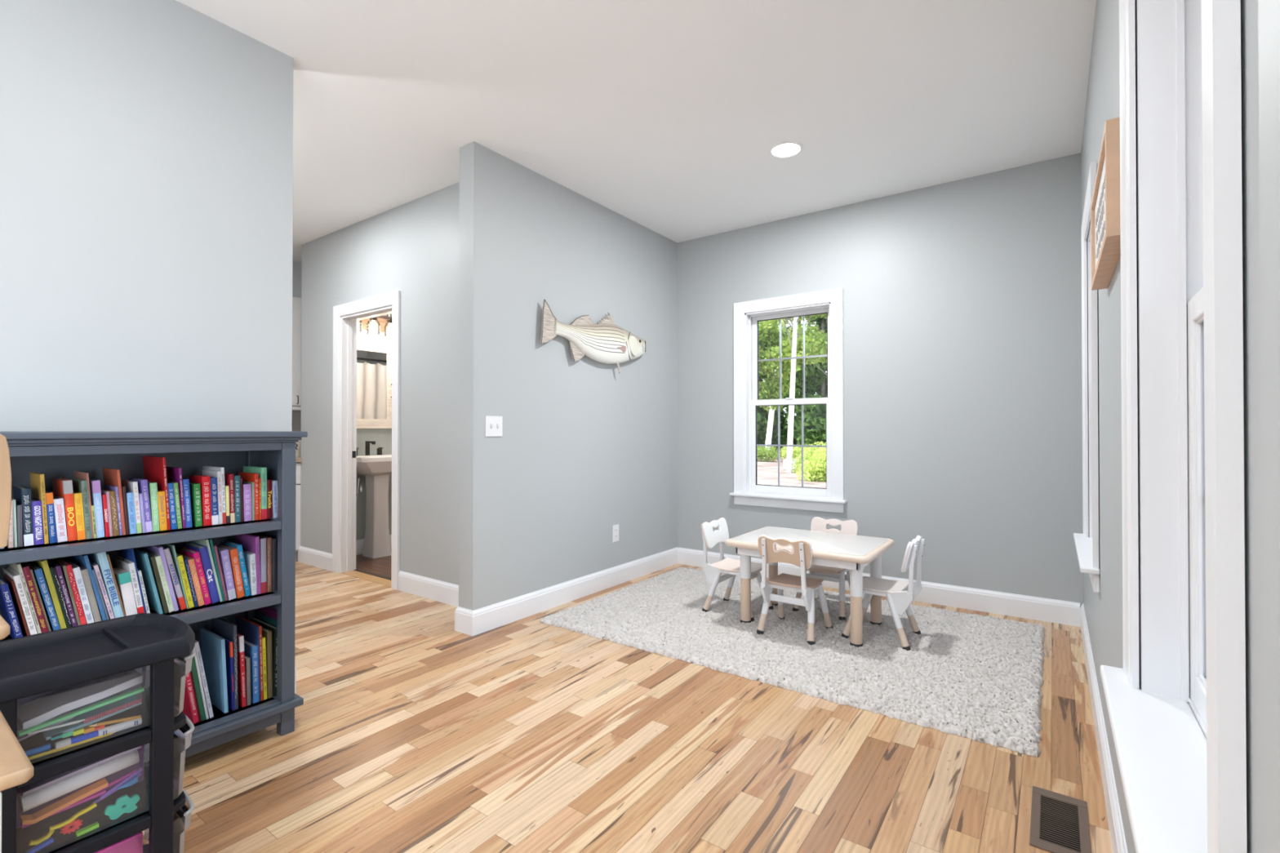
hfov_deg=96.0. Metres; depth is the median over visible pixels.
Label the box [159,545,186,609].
book
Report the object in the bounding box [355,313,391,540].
wall
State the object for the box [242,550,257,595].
book
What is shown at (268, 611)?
book
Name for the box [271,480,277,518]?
book
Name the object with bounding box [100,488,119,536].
book
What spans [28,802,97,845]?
cookie cutter
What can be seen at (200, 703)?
book
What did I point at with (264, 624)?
book
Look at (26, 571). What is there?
book
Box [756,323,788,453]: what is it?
tree
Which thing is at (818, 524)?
chair
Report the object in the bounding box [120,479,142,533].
book
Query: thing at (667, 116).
ceiling
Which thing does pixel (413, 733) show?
floor
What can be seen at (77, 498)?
book
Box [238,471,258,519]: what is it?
book
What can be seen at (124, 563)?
book
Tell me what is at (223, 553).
book
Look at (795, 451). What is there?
bush
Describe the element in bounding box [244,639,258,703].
book
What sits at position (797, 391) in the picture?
tree
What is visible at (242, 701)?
book
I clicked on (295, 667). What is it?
baseboard
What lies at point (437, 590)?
baseboard
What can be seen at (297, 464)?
base cabinet
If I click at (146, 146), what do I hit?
wall
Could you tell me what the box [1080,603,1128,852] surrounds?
baseboard
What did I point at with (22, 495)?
book
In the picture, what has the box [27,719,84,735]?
pen
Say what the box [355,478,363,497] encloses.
supply pipe
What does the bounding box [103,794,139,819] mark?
flower
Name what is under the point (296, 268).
wall
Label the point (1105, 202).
framed sign
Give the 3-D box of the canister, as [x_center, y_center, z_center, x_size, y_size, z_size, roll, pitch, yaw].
[-3.040,0.168,5.060,0.136,0.205,0.132,0,-1,36]
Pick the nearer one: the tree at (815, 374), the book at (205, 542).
the book at (205, 542)
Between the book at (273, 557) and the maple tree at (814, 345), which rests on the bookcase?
the book at (273, 557)
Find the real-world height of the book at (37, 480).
0.206 m
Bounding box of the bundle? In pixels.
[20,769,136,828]
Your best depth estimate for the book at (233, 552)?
2.08 m
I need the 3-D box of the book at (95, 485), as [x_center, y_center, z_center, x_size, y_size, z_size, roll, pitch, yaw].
[-1.744,0.258,1.836,0.137,0.180,0.030,0,-1,36]
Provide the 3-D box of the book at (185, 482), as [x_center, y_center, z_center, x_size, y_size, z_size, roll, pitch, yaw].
[-1.610,0.265,2.021,0.136,0.168,0.027,0,-1,36]
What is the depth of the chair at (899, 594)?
3.04 m
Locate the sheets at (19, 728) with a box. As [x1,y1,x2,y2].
[17,711,74,741]
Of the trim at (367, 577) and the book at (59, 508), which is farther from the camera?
the trim at (367, 577)
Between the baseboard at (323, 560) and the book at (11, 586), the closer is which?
the book at (11, 586)
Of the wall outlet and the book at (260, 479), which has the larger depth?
the wall outlet
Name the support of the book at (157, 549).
on the bookcase
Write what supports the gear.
in the storage cart
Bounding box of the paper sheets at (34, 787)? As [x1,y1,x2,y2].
[19,746,141,796]
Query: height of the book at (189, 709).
0.212 m
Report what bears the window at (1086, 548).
in the wall at (1260, 19)
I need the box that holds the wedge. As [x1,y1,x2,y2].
[115,775,137,790]
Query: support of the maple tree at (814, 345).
on the ground
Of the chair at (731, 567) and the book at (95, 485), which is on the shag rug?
the chair at (731, 567)
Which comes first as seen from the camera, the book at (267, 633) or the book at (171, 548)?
the book at (171, 548)
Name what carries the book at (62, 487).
on the bookcase
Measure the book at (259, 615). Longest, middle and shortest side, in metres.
0.273 x 0.215 x 0.005 m
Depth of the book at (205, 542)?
2.03 m
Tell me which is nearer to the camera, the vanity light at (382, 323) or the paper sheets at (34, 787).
the paper sheets at (34, 787)
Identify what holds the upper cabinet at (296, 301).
attached to the wall at (296, 268)
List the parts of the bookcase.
panel, shelf, shelf, rail, crown moulding, rail, moulding, post, panel, post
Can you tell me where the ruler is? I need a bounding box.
[17,687,144,736]
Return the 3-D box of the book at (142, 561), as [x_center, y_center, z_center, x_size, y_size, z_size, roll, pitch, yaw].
[-1.669,0.517,1.943,0.181,0.208,0.051,0,-1,36]
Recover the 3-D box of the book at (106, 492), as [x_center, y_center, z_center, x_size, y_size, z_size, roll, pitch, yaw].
[-1.723,0.277,1.853,0.122,0.143,0.016,0,-1,36]
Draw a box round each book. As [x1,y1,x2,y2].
[0,577,22,639]
[2,566,37,635]
[3,573,29,636]
[6,500,13,547]
[8,563,41,633]
[11,498,17,547]
[13,485,33,546]
[15,502,22,546]
[19,562,48,632]
[24,561,60,631]
[29,471,48,543]
[29,568,50,631]
[31,497,44,545]
[31,559,66,629]
[44,490,57,543]
[45,559,77,626]
[47,563,71,627]
[48,565,69,627]
[50,558,80,626]
[52,477,76,541]
[53,495,67,542]
[53,557,86,625]
[66,560,94,623]
[70,478,92,539]
[71,554,106,621]
[72,490,85,540]
[73,471,93,538]
[73,562,101,622]
[85,551,124,617]
[88,478,104,537]
[88,560,115,619]
[91,505,96,538]
[91,568,109,619]
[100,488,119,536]
[101,489,112,536]
[101,493,109,537]
[102,467,125,535]
[103,484,122,535]
[106,553,125,616]
[112,566,137,616]
[114,556,144,613]
[117,548,146,613]
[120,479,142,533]
[120,485,129,534]
[125,490,137,534]
[128,477,152,532]
[133,548,163,613]
[137,568,150,613]
[138,493,146,533]
[142,455,170,530]
[142,549,174,613]
[143,545,178,611]
[146,553,168,613]
[147,481,159,532]
[157,489,167,531]
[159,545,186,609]
[160,543,188,608]
[165,466,186,528]
[167,481,182,528]
[167,482,177,529]
[176,553,194,608]
[178,546,211,604]
[179,554,204,606]
[182,478,191,528]
[182,557,198,607]
[182,672,199,724]
[183,542,219,604]
[186,538,222,602]
[188,474,211,526]
[189,482,202,527]
[190,669,200,722]
[191,649,206,721]
[193,645,208,719]
[195,640,213,718]
[200,627,228,713]
[202,466,226,524]
[202,469,222,524]
[207,538,225,601]
[209,476,218,524]
[209,631,234,711]
[210,617,238,710]
[213,544,236,599]
[213,545,227,600]
[216,543,244,598]
[221,540,250,596]
[224,473,235,523]
[224,485,229,523]
[233,475,240,522]
[235,533,261,594]
[235,615,263,701]
[235,617,260,702]
[236,632,246,707]
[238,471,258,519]
[240,478,243,521]
[242,480,254,520]
[242,483,251,521]
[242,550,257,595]
[243,466,266,519]
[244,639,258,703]
[244,654,250,705]
[249,533,271,592]
[251,617,276,697]
[256,612,276,626]
[257,533,276,591]
[257,606,277,620]
[258,478,261,519]
[258,536,266,593]
[261,626,272,698]
[262,635,266,700]
[266,479,272,519]
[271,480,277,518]
[275,541,277,590]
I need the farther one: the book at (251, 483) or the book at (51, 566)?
the book at (251, 483)
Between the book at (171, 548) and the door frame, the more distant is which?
the door frame
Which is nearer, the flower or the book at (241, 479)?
the flower
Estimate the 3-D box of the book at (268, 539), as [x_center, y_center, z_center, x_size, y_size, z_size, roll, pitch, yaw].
[-1.468,0.522,2.222,0.181,0.203,0.014,0,0,36]
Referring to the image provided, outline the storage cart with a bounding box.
[0,613,195,852]
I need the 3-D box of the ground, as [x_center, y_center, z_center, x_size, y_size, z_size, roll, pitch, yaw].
[14.556,1.976,20.311,120.000,0.400,130.000,0,-1,36]
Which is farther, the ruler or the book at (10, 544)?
the book at (10, 544)
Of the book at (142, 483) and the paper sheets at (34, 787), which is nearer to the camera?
the paper sheets at (34, 787)
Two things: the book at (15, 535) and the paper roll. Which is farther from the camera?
the book at (15, 535)
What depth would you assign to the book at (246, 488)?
2.13 m
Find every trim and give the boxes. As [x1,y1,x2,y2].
[342,570,391,586]
[353,568,391,580]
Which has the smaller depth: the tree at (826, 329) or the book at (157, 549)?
the book at (157, 549)
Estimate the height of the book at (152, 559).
0.194 m
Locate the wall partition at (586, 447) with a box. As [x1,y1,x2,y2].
[458,141,677,610]
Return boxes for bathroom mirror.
[356,334,391,428]
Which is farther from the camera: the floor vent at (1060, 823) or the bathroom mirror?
the bathroom mirror
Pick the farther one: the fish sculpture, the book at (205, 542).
the fish sculpture
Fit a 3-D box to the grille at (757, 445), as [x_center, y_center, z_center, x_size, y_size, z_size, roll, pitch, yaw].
[1.159,0.148,4.434,0.564,0.631,0.007,0,-1,36]
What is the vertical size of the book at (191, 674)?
0.192 m
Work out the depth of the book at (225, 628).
2.08 m
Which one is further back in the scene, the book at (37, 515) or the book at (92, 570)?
the book at (92, 570)
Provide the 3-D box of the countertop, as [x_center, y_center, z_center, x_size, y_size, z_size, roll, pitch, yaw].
[-3.313,0.289,4.954,0.638,0.036,1.200,0,-1,36]
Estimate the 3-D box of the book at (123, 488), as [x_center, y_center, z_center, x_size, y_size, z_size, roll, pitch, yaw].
[-1.708,0.271,1.891,0.142,0.155,0.019,0,-1,36]
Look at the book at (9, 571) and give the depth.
1.66 m
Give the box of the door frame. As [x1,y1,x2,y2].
[332,290,400,590]
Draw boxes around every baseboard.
[294,666,296,693]
[297,534,391,571]
[397,570,458,606]
[454,546,678,636]
[677,547,1079,626]
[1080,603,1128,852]
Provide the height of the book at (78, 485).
0.182 m
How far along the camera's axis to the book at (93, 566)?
1.79 m
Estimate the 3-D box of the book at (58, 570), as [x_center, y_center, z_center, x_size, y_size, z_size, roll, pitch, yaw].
[-1.788,0.518,1.778,0.184,0.206,0.052,0,-1,36]
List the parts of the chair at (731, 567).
backrest, leg, backrest, seat frame, leg, seat, leg, leg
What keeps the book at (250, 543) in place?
on the bookcase
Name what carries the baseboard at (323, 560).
attached to the wall at (411, 248)
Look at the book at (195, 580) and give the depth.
1.99 m
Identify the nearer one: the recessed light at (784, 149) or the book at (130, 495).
the book at (130, 495)
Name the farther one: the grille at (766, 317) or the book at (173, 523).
the grille at (766, 317)
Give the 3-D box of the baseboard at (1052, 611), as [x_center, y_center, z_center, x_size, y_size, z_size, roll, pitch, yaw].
[1.431,1.092,4.112,2.720,0.134,0.015,0,-1,36]
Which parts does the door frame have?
strike plate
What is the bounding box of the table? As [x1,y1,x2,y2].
[724,526,894,647]
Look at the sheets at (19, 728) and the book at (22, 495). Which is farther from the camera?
the book at (22, 495)
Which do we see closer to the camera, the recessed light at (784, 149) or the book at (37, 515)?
the book at (37, 515)
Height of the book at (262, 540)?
0.204 m
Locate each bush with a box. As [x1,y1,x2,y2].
[757,446,781,462]
[779,446,823,459]
[781,426,797,444]
[791,441,826,473]
[795,447,826,481]
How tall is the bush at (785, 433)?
2.555 m
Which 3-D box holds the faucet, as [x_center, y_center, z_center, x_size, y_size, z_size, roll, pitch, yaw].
[-2.440,0.197,5.215,0.132,0.130,0.264,0,-1,36]
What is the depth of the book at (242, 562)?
2.10 m
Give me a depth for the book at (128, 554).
1.87 m
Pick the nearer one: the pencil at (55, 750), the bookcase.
the pencil at (55, 750)
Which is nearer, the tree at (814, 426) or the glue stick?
the glue stick
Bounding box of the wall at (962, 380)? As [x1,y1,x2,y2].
[676,152,1083,608]
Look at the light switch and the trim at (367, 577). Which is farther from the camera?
the trim at (367, 577)
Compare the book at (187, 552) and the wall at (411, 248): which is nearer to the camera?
the book at (187, 552)
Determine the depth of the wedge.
1.29 m
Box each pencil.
[27,731,116,759]
[88,715,141,726]
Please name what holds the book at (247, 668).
on the bookcase
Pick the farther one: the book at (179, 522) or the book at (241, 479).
the book at (241, 479)
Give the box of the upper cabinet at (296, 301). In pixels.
[292,296,301,410]
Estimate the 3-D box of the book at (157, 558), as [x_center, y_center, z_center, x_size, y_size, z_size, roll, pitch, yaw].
[-1.649,0.525,1.964,0.174,0.194,0.052,0,-1,36]
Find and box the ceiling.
[176,0,1096,263]
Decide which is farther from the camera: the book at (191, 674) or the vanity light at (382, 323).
the vanity light at (382, 323)
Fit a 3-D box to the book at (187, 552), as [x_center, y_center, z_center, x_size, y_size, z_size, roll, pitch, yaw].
[-1.576,0.528,2.040,0.145,0.189,0.054,0,-1,36]
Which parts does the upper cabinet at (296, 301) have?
light rail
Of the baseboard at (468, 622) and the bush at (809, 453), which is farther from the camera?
the bush at (809, 453)
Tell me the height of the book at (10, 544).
0.134 m
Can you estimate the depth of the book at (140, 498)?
1.88 m
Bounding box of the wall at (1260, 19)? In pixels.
[1080,0,1279,852]
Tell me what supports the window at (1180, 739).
in the wall at (1260, 19)
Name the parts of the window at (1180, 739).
sill, sash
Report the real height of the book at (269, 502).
0.147 m
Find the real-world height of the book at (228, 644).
0.247 m
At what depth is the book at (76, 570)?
1.75 m
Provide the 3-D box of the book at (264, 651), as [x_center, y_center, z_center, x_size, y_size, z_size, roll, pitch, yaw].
[-1.473,0.903,2.200,0.187,0.231,0.011,0,1,36]
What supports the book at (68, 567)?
on the bookcase
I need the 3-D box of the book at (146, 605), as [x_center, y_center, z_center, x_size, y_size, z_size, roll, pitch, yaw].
[-1.664,0.544,1.910,0.136,0.155,0.033,0,-1,36]
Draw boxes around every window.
[729,288,846,513]
[1073,160,1100,593]
[1100,0,1246,852]
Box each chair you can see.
[0,433,33,852]
[701,517,773,621]
[756,534,832,644]
[792,516,857,620]
[841,535,924,650]
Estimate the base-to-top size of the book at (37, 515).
0.129 m
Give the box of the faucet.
[356,440,383,455]
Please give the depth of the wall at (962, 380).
3.76 m
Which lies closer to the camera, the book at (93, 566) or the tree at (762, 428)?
the book at (93, 566)
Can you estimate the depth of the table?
3.25 m
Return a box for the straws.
[93,768,142,804]
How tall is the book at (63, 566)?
0.204 m
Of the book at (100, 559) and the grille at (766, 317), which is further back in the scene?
the grille at (766, 317)
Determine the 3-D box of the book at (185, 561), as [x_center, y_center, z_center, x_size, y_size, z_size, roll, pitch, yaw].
[-1.593,0.537,2.014,0.142,0.170,0.039,0,-1,36]
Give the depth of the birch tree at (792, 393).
22.29 m
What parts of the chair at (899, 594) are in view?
leg, leg, seat, seat frame, leg, leg, backrest, backrest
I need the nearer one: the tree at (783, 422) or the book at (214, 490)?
the book at (214, 490)
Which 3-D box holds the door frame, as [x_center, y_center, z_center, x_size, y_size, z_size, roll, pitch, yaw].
[-2.047,0.098,4.419,0.921,2.128,0.156,0,-1,36]
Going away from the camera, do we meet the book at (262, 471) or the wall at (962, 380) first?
the book at (262, 471)
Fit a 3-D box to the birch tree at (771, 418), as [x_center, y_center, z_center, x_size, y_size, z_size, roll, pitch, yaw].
[8.369,-4.301,32.948,4.825,12.375,4.669,0,-1,36]
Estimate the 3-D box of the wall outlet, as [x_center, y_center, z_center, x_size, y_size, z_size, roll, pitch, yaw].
[-0.177,0.783,4.224,0.007,0.124,0.072,0,-1,36]
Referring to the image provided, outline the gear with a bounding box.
[59,818,82,835]
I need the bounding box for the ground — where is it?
[757,453,826,488]
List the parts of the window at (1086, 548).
casing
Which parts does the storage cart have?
blue strip, orange strip, cart lid, drawer, drawer, drawer, drawer, drawer, drawer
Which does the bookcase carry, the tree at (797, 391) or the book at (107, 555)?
the book at (107, 555)
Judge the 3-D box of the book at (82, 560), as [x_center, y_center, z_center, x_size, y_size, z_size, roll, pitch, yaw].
[-1.756,0.508,1.833,0.195,0.227,0.057,0,-1,36]
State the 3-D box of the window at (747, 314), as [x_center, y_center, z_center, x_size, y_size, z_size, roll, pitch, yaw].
[1.143,-0.184,4.414,0.900,1.605,0.235,0,-1,36]
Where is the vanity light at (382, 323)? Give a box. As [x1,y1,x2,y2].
[356,313,391,337]
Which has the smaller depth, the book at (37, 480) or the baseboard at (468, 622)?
the book at (37, 480)
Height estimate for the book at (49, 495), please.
0.151 m
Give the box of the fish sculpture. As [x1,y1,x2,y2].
[540,299,645,373]
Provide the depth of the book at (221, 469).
2.07 m
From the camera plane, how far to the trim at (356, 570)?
4.51 m
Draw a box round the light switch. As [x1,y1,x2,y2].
[485,416,502,436]
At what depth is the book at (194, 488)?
2.01 m
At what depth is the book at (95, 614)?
1.77 m
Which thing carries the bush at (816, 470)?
on the ground
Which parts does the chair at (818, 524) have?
seat, seat frame, backrest, leg, leg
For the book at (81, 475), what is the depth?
1.78 m
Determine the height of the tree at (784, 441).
17.000 m
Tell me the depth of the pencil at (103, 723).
1.27 m
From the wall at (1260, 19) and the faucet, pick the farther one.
the faucet
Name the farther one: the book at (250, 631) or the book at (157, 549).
the book at (250, 631)
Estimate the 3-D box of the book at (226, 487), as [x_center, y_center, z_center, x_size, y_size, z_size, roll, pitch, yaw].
[-1.534,0.282,2.111,0.115,0.135,0.010,0,1,36]
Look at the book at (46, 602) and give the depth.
1.69 m
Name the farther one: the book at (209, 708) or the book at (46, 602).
the book at (209, 708)
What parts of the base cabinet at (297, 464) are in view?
drawer, cabinet door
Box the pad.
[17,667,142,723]
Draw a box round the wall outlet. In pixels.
[612,524,618,542]
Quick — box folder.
[93,831,142,852]
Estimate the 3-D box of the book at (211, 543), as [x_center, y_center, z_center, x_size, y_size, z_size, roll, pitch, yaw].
[-1.563,0.509,2.086,0.176,0.227,0.048,0,-1,36]
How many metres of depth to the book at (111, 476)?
1.85 m
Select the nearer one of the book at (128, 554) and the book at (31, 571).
the book at (31, 571)
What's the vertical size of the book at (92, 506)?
0.102 m
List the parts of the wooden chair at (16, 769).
leg, armrest, backrest, seat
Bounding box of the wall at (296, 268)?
[292,262,301,431]
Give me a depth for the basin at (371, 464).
5.00 m
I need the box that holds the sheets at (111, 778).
[16,745,143,829]
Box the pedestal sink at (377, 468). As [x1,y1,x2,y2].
[356,453,391,558]
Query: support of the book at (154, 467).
on the bookcase
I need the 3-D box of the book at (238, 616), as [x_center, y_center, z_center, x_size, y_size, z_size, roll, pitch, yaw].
[-1.492,0.879,2.199,0.216,0.278,0.008,0,1,36]
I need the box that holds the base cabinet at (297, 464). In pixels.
[295,462,300,560]
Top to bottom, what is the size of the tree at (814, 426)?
12.340 m
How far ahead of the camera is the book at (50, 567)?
1.71 m
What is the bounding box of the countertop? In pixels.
[295,457,302,462]
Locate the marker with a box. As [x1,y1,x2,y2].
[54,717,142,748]
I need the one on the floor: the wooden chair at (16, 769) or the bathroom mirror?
the wooden chair at (16, 769)
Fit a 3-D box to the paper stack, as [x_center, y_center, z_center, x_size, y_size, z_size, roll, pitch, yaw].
[-1.229,0.587,1.263,0.120,0.048,0.186,0,-1,36]
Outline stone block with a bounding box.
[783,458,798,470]
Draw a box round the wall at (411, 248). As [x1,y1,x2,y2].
[300,182,459,585]
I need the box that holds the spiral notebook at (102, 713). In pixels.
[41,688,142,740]
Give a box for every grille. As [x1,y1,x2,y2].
[756,404,826,487]
[758,315,826,399]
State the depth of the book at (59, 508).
1.73 m
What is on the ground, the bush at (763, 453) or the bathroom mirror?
the bush at (763, 453)
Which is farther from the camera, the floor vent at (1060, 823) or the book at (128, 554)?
the book at (128, 554)
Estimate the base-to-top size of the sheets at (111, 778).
0.117 m
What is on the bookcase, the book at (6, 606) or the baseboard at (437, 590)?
the book at (6, 606)
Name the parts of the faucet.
spout, handle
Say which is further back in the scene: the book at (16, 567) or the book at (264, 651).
the book at (264, 651)
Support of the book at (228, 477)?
on the bookcase
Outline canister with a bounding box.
[294,440,301,457]
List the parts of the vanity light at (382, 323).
lamp shade, plate, lamp shade, bulb, lamp shade, bulb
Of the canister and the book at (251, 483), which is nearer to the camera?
the book at (251, 483)
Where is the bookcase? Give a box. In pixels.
[0,431,307,766]
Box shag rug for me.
[539,567,1045,757]
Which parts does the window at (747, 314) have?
sash, sill, sash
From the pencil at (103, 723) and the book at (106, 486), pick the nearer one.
the pencil at (103, 723)
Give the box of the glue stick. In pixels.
[24,743,50,756]
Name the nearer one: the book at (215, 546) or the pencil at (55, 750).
the pencil at (55, 750)
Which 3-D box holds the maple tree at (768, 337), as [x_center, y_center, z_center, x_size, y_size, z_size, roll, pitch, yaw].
[5.251,-1.924,27.296,4.576,7.500,3.546,0,0,14]
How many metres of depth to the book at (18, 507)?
1.66 m
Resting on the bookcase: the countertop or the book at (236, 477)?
the book at (236, 477)
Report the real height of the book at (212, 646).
0.263 m
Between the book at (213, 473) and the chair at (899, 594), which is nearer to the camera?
the book at (213, 473)
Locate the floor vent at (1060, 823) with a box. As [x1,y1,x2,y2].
[1029,786,1091,852]
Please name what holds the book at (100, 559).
on the bookcase
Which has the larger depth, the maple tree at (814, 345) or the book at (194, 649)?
the maple tree at (814, 345)
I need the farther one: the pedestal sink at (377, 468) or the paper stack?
the pedestal sink at (377, 468)
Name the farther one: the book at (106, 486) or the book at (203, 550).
the book at (203, 550)
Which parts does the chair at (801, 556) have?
leg, leg, backrest, backrest, seat frame, seat, leg, leg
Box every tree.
[756,319,800,411]
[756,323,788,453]
[756,364,782,447]
[759,315,823,444]
[760,314,817,472]
[764,314,824,457]
[772,321,826,453]
[782,313,826,375]
[785,317,827,445]
[790,317,826,388]
[819,328,827,395]
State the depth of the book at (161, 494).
1.93 m
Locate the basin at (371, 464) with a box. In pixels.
[356,453,391,475]
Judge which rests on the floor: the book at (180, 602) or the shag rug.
the shag rug
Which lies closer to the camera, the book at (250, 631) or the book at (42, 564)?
the book at (42, 564)
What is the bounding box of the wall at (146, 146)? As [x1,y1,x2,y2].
[0,0,293,431]
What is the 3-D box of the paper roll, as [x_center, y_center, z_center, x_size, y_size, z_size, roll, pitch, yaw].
[-1.201,0.758,1.241,0.032,0.048,0.184,0,-1,36]
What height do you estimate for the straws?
0.044 m
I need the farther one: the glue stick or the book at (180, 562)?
the book at (180, 562)
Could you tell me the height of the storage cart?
0.655 m
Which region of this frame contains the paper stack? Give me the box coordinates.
[17,669,142,729]
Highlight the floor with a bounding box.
[142,548,1111,852]
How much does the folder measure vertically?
0.140 m
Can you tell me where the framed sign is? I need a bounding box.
[1090,116,1120,290]
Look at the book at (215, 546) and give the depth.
2.04 m
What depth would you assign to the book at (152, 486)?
1.91 m
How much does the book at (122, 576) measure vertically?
0.157 m
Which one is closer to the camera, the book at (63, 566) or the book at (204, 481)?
the book at (63, 566)
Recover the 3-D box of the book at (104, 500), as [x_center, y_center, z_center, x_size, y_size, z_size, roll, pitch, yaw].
[-1.725,0.281,1.844,0.116,0.134,0.017,0,-1,36]
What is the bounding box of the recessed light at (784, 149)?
[768,141,804,158]
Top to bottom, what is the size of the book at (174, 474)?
0.207 m
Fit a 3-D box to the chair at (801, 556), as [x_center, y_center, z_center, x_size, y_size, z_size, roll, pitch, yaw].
[0.853,0.868,3.189,0.320,0.554,0.372,0,-1,36]
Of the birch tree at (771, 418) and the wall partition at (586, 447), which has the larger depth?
the birch tree at (771, 418)
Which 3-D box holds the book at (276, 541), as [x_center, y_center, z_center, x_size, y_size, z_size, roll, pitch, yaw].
[-1.435,0.533,2.237,0.145,0.182,0.012,0,0,36]
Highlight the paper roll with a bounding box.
[19,750,139,812]

